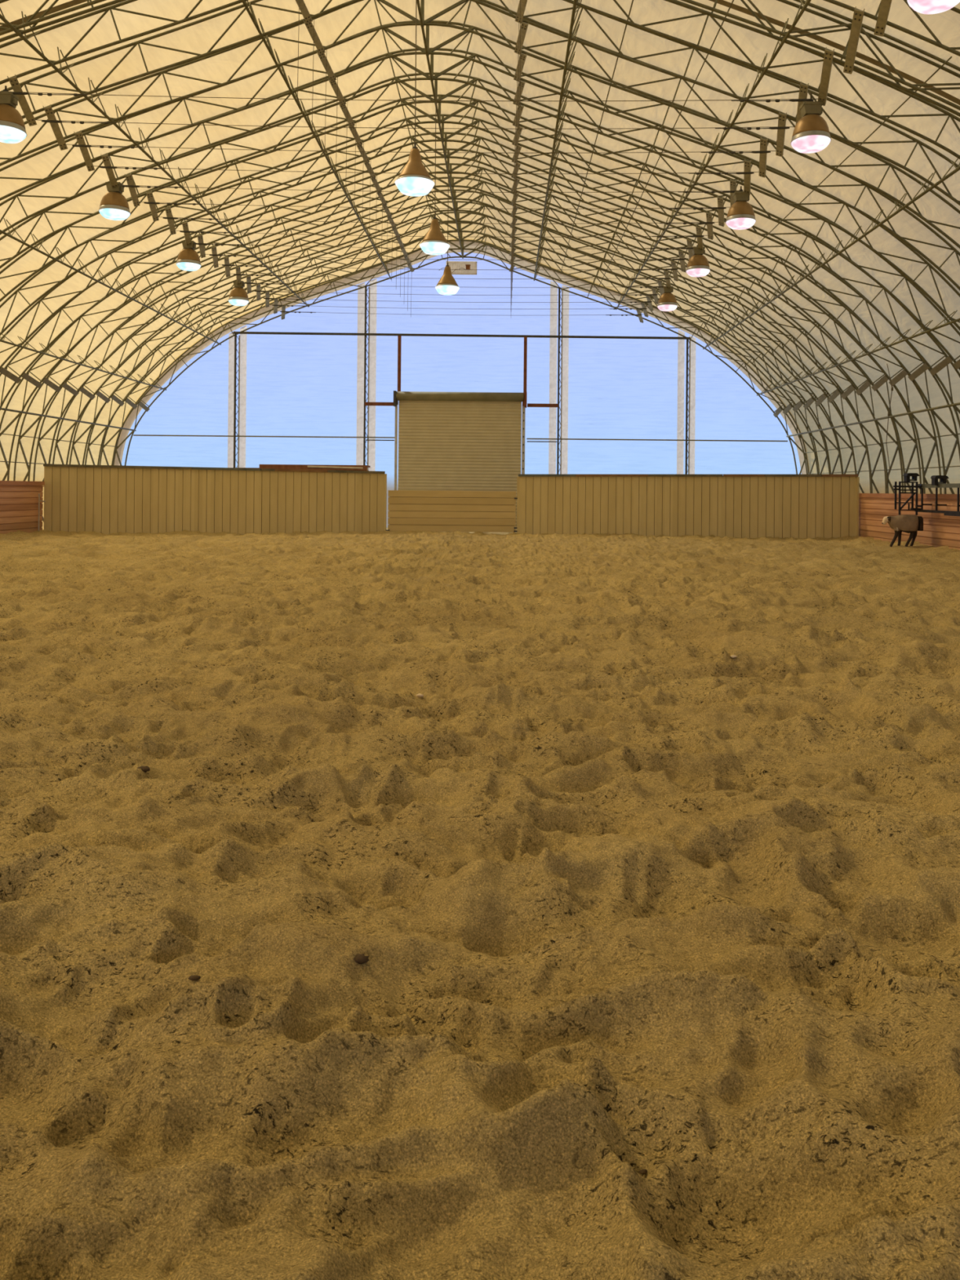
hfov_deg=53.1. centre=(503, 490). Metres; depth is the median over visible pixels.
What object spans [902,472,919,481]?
housing
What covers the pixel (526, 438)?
lower girt
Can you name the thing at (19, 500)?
wall
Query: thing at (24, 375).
brace
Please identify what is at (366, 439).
crossbar
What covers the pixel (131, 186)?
cable
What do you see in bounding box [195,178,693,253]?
cable
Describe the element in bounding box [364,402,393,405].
crossbar
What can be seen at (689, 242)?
brace
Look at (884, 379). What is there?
brace
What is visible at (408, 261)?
brace
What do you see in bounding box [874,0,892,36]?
brace
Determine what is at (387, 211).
brace
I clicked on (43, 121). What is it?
cable
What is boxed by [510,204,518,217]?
brace
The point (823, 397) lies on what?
brace
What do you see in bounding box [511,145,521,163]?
brace
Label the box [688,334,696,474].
trim
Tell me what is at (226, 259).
brace
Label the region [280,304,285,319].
brace
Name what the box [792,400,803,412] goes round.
brace
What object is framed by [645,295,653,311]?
brace
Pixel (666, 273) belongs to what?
brace
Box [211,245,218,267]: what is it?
brace
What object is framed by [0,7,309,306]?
lattice purlin
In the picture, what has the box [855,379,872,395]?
brace
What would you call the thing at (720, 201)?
brace
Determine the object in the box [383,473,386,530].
post
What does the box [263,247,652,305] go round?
cable
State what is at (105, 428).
roof truss
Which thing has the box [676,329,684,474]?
trim
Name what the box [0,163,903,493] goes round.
roof truss
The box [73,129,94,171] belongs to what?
brace
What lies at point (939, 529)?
wall
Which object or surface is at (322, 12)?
roof truss
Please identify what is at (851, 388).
brace
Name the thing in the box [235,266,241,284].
brace
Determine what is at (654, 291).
brace
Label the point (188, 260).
lamp
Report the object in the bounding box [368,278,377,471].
trim
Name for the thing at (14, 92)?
cable
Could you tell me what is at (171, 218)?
cable
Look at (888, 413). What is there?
hanging cord
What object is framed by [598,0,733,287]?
rod
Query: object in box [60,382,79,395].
brace
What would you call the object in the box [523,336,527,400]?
steel column
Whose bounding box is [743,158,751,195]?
brace
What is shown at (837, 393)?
brace
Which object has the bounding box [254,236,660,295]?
cable
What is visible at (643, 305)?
brace
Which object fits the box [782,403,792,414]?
brace
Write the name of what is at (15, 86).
brace
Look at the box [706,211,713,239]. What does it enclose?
brace
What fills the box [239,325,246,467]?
trim
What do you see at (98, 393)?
brace
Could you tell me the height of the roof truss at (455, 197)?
12.008 m
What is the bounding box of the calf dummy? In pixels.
[881,514,923,546]
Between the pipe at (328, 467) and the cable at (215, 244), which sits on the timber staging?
the pipe at (328, 467)
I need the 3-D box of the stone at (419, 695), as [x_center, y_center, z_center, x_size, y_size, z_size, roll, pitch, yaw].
[-0.660,1.629,7.601,0.064,0.030,0.047,1,0,-7]
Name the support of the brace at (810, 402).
attached to the roof truss at (168, 325)
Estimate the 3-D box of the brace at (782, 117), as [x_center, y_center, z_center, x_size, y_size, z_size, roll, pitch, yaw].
[5.579,-7.136,19.285,0.151,0.357,1.633,1,0,14]
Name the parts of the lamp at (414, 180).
suspension cord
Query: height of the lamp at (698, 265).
0.964 m
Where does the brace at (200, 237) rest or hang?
attached to the roof truss at (478, 138)
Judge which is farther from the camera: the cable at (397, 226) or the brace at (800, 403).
the brace at (800, 403)
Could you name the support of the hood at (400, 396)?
attached to the roller shutter
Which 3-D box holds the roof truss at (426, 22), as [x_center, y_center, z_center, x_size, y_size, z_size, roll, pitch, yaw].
[-1.730,-4.412,19.950,29.085,12.008,0.200,1,0,0]
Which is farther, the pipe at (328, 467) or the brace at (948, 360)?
the pipe at (328, 467)
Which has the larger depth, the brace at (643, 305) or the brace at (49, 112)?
the brace at (643, 305)
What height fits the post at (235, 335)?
7.984 m
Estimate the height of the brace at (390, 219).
0.111 m
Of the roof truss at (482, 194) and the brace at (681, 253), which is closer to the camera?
the brace at (681, 253)
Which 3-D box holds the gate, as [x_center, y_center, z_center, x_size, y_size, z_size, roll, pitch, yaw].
[-1.877,0.801,35.060,4.800,1.544,0.190,1,0,0]
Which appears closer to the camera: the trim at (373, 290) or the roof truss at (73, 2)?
the roof truss at (73, 2)
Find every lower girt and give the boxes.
[133,434,395,438]
[526,438,787,441]
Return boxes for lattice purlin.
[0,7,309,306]
[0,217,221,345]
[0,333,166,390]
[240,0,391,279]
[533,0,582,280]
[615,0,811,310]
[702,158,959,349]
[756,310,959,395]
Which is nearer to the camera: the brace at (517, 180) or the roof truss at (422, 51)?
the roof truss at (422, 51)
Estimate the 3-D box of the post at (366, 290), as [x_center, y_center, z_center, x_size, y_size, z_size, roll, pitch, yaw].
[-5.675,-3.461,39.830,0.261,10.029,0.098,1,0,-38]
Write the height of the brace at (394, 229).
0.111 m
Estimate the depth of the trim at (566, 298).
40.00 m
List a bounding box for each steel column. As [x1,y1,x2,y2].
[397,335,401,391]
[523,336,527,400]
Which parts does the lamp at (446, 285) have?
suspension cord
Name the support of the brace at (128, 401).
attached to the roof truss at (105, 428)
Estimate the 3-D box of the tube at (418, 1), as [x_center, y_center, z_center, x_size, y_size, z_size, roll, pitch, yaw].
[-1.683,-9.636,27.930,0.056,0.048,23.940,1,0,0]
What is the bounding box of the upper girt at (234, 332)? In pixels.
[233,331,690,339]
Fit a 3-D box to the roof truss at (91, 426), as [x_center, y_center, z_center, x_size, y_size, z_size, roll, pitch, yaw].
[-1.730,-4.412,35.910,29.085,12.008,0.200,1,0,0]
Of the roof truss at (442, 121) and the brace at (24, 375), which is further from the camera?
the brace at (24, 375)
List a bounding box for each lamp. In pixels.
[0,85,26,143]
[98,182,130,220]
[176,240,201,271]
[228,280,248,306]
[395,0,434,196]
[419,203,449,255]
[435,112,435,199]
[435,159,459,295]
[657,284,677,311]
[685,244,710,276]
[725,186,755,230]
[790,92,831,153]
[906,0,959,14]
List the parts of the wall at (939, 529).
cap rail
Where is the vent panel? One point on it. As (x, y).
(454, 265)
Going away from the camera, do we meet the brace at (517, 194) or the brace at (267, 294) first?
the brace at (517, 194)
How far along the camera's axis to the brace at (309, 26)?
19.27 m
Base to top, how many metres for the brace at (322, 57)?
0.111 m
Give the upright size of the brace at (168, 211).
0.357 m
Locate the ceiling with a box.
[0,0,959,529]
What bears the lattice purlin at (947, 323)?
attached to the roof truss at (790, 439)
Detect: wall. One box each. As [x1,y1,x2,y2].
[0,480,44,533]
[43,463,385,534]
[518,474,857,538]
[858,493,959,550]
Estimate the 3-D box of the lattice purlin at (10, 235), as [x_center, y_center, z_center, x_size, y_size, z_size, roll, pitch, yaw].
[-11.906,-6.301,28.445,0.376,0.554,22.910,1,0,0]
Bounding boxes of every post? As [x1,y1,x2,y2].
[233,333,239,467]
[363,285,369,470]
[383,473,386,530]
[516,476,519,533]
[556,287,563,474]
[684,339,690,474]
[855,476,859,536]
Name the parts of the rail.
rail post, rail, rail, rail post, rail post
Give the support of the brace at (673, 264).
attached to the roof truss at (7, 473)
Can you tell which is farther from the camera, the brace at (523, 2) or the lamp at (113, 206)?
the lamp at (113, 206)
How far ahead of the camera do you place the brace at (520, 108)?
23.07 m
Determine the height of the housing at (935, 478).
0.270 m
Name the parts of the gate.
backing frame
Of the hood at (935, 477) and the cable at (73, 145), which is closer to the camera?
the cable at (73, 145)
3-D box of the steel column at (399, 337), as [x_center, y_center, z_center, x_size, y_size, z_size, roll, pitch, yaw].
[-4.295,-5.040,39.630,0.130,2.663,0.100,1,0,0]
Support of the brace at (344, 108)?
attached to the roof truss at (473, 55)
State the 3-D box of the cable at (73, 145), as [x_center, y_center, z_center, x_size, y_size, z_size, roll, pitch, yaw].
[-1.698,-8.050,20.010,15.056,2.223,0.045,1,0,0]
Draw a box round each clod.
[137,765,150,772]
[187,974,200,980]
[353,953,368,964]
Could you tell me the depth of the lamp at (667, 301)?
33.16 m
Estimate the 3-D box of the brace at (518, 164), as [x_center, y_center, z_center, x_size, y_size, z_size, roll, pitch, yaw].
[0.361,-9.083,27.265,0.142,0.148,1.400,1,0,-5]
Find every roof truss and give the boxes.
[0,0,959,110]
[0,0,959,116]
[0,0,959,159]
[0,0,959,205]
[0,0,959,248]
[0,20,959,290]
[0,48,959,330]
[0,72,959,369]
[0,94,959,428]
[0,114,959,493]
[0,132,942,493]
[0,148,921,493]
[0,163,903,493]
[13,177,886,493]
[32,189,871,522]
[52,200,855,474]
[69,211,843,474]
[84,222,831,474]
[98,231,819,474]
[112,239,808,474]
[823,0,959,56]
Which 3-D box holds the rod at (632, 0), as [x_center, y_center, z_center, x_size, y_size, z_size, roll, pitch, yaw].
[2.383,-9.003,27.780,0.026,0.022,24.240,1,0,0]
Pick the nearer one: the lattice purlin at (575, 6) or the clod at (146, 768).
the clod at (146, 768)
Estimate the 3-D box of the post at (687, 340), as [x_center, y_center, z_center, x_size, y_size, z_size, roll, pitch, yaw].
[7.655,-2.329,39.830,0.261,8.004,0.098,1,0,-38]
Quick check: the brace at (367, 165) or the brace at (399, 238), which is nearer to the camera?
the brace at (367, 165)
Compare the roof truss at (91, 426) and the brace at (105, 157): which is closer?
the brace at (105, 157)
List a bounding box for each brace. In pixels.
[0,366,21,383]
[7,74,36,126]
[20,372,42,388]
[40,377,61,392]
[43,104,67,150]
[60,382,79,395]
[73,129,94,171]
[78,386,95,399]
[94,390,110,403]
[101,152,117,187]
[111,394,124,406]
[124,173,139,206]
[124,398,137,408]
[137,401,149,412]
[146,190,159,221]
[164,206,176,235]
[182,220,191,245]
[196,233,205,257]
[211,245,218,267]
[223,256,230,277]
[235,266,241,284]
[246,274,251,293]
[256,282,260,301]
[265,291,269,307]
[273,299,277,313]
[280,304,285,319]
[295,0,312,23]
[303,20,325,54]
[316,51,336,81]
[328,79,346,106]
[338,103,355,127]
[347,124,362,146]
[355,143,369,163]
[363,161,376,178]
[370,177,382,192]
[377,191,386,205]
[382,204,391,217]
[386,216,396,228]
[391,227,400,238]
[395,237,404,247]
[400,247,408,256]
[403,255,411,264]
[407,263,413,271]
[510,192,519,205]
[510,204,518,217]
[510,215,518,228]
[511,124,523,145]
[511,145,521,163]
[511,162,520,178]
[511,178,519,191]
[512,80,525,105]
[512,102,524,126]
[513,51,527,81]
[514,19,528,54]
[515,0,527,23]
[635,309,643,323]
[640,302,648,317]
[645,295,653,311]
[651,287,658,304]
[657,279,663,295]
[663,270,671,288]
[671,259,678,281]
[678,248,685,272]
[686,238,693,259]
[695,225,703,250]
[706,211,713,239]
[717,195,724,226]
[729,177,736,206]
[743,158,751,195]
[759,136,768,177]
[773,406,782,417]
[775,111,786,156]
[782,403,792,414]
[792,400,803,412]
[795,81,808,124]
[803,396,814,409]
[814,392,827,406]
[817,47,834,106]
[826,388,841,402]
[840,385,856,399]
[843,6,864,74]
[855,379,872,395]
[871,374,889,391]
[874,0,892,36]
[888,368,909,386]
[907,362,930,381]
[928,355,954,375]
[952,359,959,368]
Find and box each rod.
[560,0,633,271]
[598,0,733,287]
[679,56,951,319]
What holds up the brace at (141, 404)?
attached to the roof truss at (119, 430)
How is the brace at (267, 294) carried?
attached to the roof truss at (91, 426)
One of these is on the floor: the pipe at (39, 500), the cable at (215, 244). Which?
the pipe at (39, 500)
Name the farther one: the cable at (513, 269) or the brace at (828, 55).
the cable at (513, 269)
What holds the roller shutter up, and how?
on the floor
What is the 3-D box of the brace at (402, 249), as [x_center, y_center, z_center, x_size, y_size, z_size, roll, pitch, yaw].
[-3.787,-9.100,36.575,0.142,0.111,1.391,1,0,1]
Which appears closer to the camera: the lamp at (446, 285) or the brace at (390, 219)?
the lamp at (446, 285)
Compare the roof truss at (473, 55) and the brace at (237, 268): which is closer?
the roof truss at (473, 55)
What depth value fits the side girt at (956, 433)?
30.84 m
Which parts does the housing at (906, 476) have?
cheek plate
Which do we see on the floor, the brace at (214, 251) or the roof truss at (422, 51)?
the roof truss at (422, 51)
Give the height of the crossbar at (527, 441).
0.040 m
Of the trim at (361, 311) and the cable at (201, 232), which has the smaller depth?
the cable at (201, 232)
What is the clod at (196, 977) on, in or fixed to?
on the floor
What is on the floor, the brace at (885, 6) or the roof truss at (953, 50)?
the roof truss at (953, 50)
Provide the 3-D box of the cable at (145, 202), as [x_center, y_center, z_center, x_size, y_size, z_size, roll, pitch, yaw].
[-1.698,-8.050,24.000,15.056,2.223,0.045,1,0,0]
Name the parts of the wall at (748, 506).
board panel, board panel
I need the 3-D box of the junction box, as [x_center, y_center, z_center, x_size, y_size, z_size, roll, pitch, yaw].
[-1.467,-9.246,39.820,0.200,0.185,0.120,1,0,0]
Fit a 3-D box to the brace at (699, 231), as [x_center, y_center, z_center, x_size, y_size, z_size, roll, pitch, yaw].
[5.579,-7.136,27.265,0.151,0.357,1.633,1,0,14]
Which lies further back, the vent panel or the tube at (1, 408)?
the vent panel
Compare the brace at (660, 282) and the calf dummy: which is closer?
the calf dummy
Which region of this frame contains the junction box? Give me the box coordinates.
[465,264,470,269]
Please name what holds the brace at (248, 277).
attached to the roof truss at (482, 194)
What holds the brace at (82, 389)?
attached to the roof truss at (482, 194)
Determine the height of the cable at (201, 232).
2.223 m
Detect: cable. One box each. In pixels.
[11,0,817,106]
[35,17,795,132]
[69,53,776,158]
[93,77,759,178]
[120,101,743,196]
[138,126,726,213]
[162,142,714,224]
[175,178,707,239]
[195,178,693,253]
[205,197,688,261]
[222,205,677,273]
[230,235,673,279]
[244,226,662,290]
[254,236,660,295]
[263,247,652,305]
[271,253,648,309]
[280,262,641,315]
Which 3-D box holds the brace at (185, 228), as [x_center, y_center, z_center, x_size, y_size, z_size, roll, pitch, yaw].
[-8.989,-7.267,27.265,0.151,0.357,1.633,1,0,-14]
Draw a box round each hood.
[395,391,524,401]
[902,472,919,476]
[930,475,948,479]
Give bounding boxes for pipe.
[38,493,45,530]
[307,466,363,468]
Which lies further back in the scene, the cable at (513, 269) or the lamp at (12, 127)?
the cable at (513, 269)
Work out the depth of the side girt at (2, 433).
34.47 m
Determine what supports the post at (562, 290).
on the floor
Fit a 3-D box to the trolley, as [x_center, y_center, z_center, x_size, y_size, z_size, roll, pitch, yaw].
[11.388,0.233,27.099,0.860,0.940,0.368,1,0,0]
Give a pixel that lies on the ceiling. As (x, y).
(883, 100)
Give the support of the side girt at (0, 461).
attached to the roof truss at (790, 439)
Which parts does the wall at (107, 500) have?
board panel, board panel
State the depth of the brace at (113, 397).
36.53 m
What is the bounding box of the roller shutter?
[393,391,526,527]
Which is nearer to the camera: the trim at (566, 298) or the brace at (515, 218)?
the brace at (515, 218)
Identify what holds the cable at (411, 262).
attached to the roof truss at (119, 430)
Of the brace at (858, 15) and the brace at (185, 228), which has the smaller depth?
the brace at (858, 15)
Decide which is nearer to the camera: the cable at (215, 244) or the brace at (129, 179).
the brace at (129, 179)
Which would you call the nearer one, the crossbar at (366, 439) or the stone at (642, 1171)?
the stone at (642, 1171)
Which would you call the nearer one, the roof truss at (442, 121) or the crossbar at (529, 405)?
the roof truss at (442, 121)
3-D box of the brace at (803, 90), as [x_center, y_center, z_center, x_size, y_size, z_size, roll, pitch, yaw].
[5.579,-7.136,17.955,0.151,0.357,1.633,1,0,14]
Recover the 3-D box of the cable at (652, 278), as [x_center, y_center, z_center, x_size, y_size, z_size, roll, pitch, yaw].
[-1.698,-8.050,31.980,15.056,2.223,0.045,1,0,0]
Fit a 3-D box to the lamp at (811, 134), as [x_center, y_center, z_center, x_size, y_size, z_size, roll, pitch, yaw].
[5.579,-6.690,17.410,0.704,1.036,0.704,1,0,0]
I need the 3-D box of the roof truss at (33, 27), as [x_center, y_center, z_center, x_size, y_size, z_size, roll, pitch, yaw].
[-1.730,-4.412,16.130,29.085,12.008,0.200,1,0,0]
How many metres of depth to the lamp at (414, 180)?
17.24 m
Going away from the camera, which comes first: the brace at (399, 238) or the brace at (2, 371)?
the brace at (2, 371)
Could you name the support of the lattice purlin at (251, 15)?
attached to the roof truss at (790, 439)
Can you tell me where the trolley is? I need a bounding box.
[893,481,922,515]
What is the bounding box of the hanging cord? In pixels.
[885,363,893,488]
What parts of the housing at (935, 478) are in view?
cheek plate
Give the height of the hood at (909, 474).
0.090 m
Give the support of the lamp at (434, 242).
hanging from the ceiling
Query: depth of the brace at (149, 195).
24.60 m
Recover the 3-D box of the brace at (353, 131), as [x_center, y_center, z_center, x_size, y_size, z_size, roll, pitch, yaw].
[-3.787,-9.100,24.605,0.142,0.111,1.391,1,0,1]
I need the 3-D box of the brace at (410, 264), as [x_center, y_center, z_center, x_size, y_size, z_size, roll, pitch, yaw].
[-3.787,-9.100,39.235,0.142,0.111,1.391,1,0,1]
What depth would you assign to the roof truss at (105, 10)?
17.27 m
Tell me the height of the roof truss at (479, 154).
12.008 m
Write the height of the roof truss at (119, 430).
12.008 m
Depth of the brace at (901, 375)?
27.17 m
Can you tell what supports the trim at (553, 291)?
attached to the wall
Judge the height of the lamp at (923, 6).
1.161 m
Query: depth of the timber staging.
36.55 m
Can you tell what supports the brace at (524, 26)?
attached to the roof truss at (322, 12)
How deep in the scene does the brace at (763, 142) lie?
20.60 m
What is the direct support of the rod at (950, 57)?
attached to the roof truss at (790, 439)
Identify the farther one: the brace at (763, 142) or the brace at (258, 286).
the brace at (258, 286)
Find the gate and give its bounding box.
[386,490,517,532]
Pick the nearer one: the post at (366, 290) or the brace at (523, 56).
the brace at (523, 56)
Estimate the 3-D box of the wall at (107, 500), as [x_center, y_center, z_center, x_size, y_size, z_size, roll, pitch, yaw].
[-9.897,0.528,33.521,11.503,2.715,0.667,1,0,-13]
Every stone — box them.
[416,693,423,697]
[638,1168,647,1174]
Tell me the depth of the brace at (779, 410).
39.14 m
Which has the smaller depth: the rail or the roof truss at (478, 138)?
the rail
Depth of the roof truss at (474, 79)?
23.92 m
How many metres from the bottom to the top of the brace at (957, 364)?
0.359 m
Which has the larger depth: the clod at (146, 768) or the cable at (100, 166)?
the cable at (100, 166)
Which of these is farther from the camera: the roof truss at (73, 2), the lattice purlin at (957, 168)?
the lattice purlin at (957, 168)
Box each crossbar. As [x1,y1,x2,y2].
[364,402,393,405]
[365,439,394,440]
[527,403,558,407]
[527,440,556,442]
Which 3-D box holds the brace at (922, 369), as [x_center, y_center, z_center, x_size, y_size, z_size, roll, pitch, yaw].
[11.230,-3.191,25.935,0.150,0.359,1.441,1,0,6]
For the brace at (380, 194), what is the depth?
29.88 m
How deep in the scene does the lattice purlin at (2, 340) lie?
31.49 m
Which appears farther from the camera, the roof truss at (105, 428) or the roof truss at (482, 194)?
the roof truss at (105, 428)
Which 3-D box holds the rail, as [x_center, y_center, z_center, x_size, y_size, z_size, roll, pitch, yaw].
[11.878,0.254,23.925,0.340,0.845,6.850,1,0,0]
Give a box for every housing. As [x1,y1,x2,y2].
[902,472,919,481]
[930,475,948,485]
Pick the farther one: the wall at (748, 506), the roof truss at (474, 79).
the wall at (748, 506)
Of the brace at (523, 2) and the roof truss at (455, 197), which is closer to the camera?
the brace at (523, 2)
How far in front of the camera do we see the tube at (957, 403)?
29.77 m
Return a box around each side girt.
[0,461,53,464]
[2,433,117,447]
[804,433,959,453]
[808,465,959,474]
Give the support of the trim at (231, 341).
attached to the wall
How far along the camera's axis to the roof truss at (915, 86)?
15.94 m
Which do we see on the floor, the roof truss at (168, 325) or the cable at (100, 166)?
the roof truss at (168, 325)
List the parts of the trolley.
arm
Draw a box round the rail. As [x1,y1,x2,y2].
[915,483,959,516]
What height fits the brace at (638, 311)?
0.357 m
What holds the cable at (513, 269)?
attached to the roof truss at (7, 473)
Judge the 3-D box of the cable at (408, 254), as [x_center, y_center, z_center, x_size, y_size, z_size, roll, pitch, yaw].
[-1.698,-8.050,37.300,15.056,2.223,0.045,1,0,0]
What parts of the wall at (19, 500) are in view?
cap rail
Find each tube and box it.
[0,407,136,431]
[417,0,463,258]
[786,402,959,436]
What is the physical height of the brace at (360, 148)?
0.111 m
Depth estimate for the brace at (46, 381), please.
31.20 m
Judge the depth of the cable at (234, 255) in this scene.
29.32 m
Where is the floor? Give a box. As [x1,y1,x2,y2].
[0,528,959,1279]
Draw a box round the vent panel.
[446,261,476,275]
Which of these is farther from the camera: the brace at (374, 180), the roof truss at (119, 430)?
the roof truss at (119, 430)
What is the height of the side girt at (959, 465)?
0.028 m
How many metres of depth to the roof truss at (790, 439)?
39.88 m
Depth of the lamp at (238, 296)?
33.16 m
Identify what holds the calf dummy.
on the floor
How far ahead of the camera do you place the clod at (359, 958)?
3.17 m
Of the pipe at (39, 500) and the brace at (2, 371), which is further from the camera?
the pipe at (39, 500)
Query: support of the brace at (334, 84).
attached to the roof truss at (422, 51)
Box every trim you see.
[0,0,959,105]
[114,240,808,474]
[227,330,235,467]
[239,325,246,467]
[355,282,364,465]
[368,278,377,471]
[548,280,557,474]
[561,284,568,474]
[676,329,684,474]
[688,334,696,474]
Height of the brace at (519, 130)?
0.148 m
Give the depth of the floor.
3.63 m
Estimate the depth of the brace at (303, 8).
18.22 m
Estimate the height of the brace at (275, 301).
0.357 m
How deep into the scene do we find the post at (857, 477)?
32.41 m
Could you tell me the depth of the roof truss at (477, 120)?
26.58 m
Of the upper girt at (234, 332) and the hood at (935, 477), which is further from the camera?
the upper girt at (234, 332)
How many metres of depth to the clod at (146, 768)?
5.34 m
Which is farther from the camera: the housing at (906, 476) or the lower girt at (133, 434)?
the lower girt at (133, 434)
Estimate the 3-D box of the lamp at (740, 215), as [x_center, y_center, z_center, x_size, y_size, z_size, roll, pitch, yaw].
[5.624,-6.700,22.730,0.704,0.980,0.704,1,0,0]
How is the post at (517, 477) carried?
on the floor
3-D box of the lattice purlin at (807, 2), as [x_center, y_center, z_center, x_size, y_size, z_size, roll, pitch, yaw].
[4.795,-7.816,27.115,0.261,0.664,25.570,1,0,0]
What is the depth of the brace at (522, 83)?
21.78 m
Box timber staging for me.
[249,464,370,471]
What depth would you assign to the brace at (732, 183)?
22.83 m

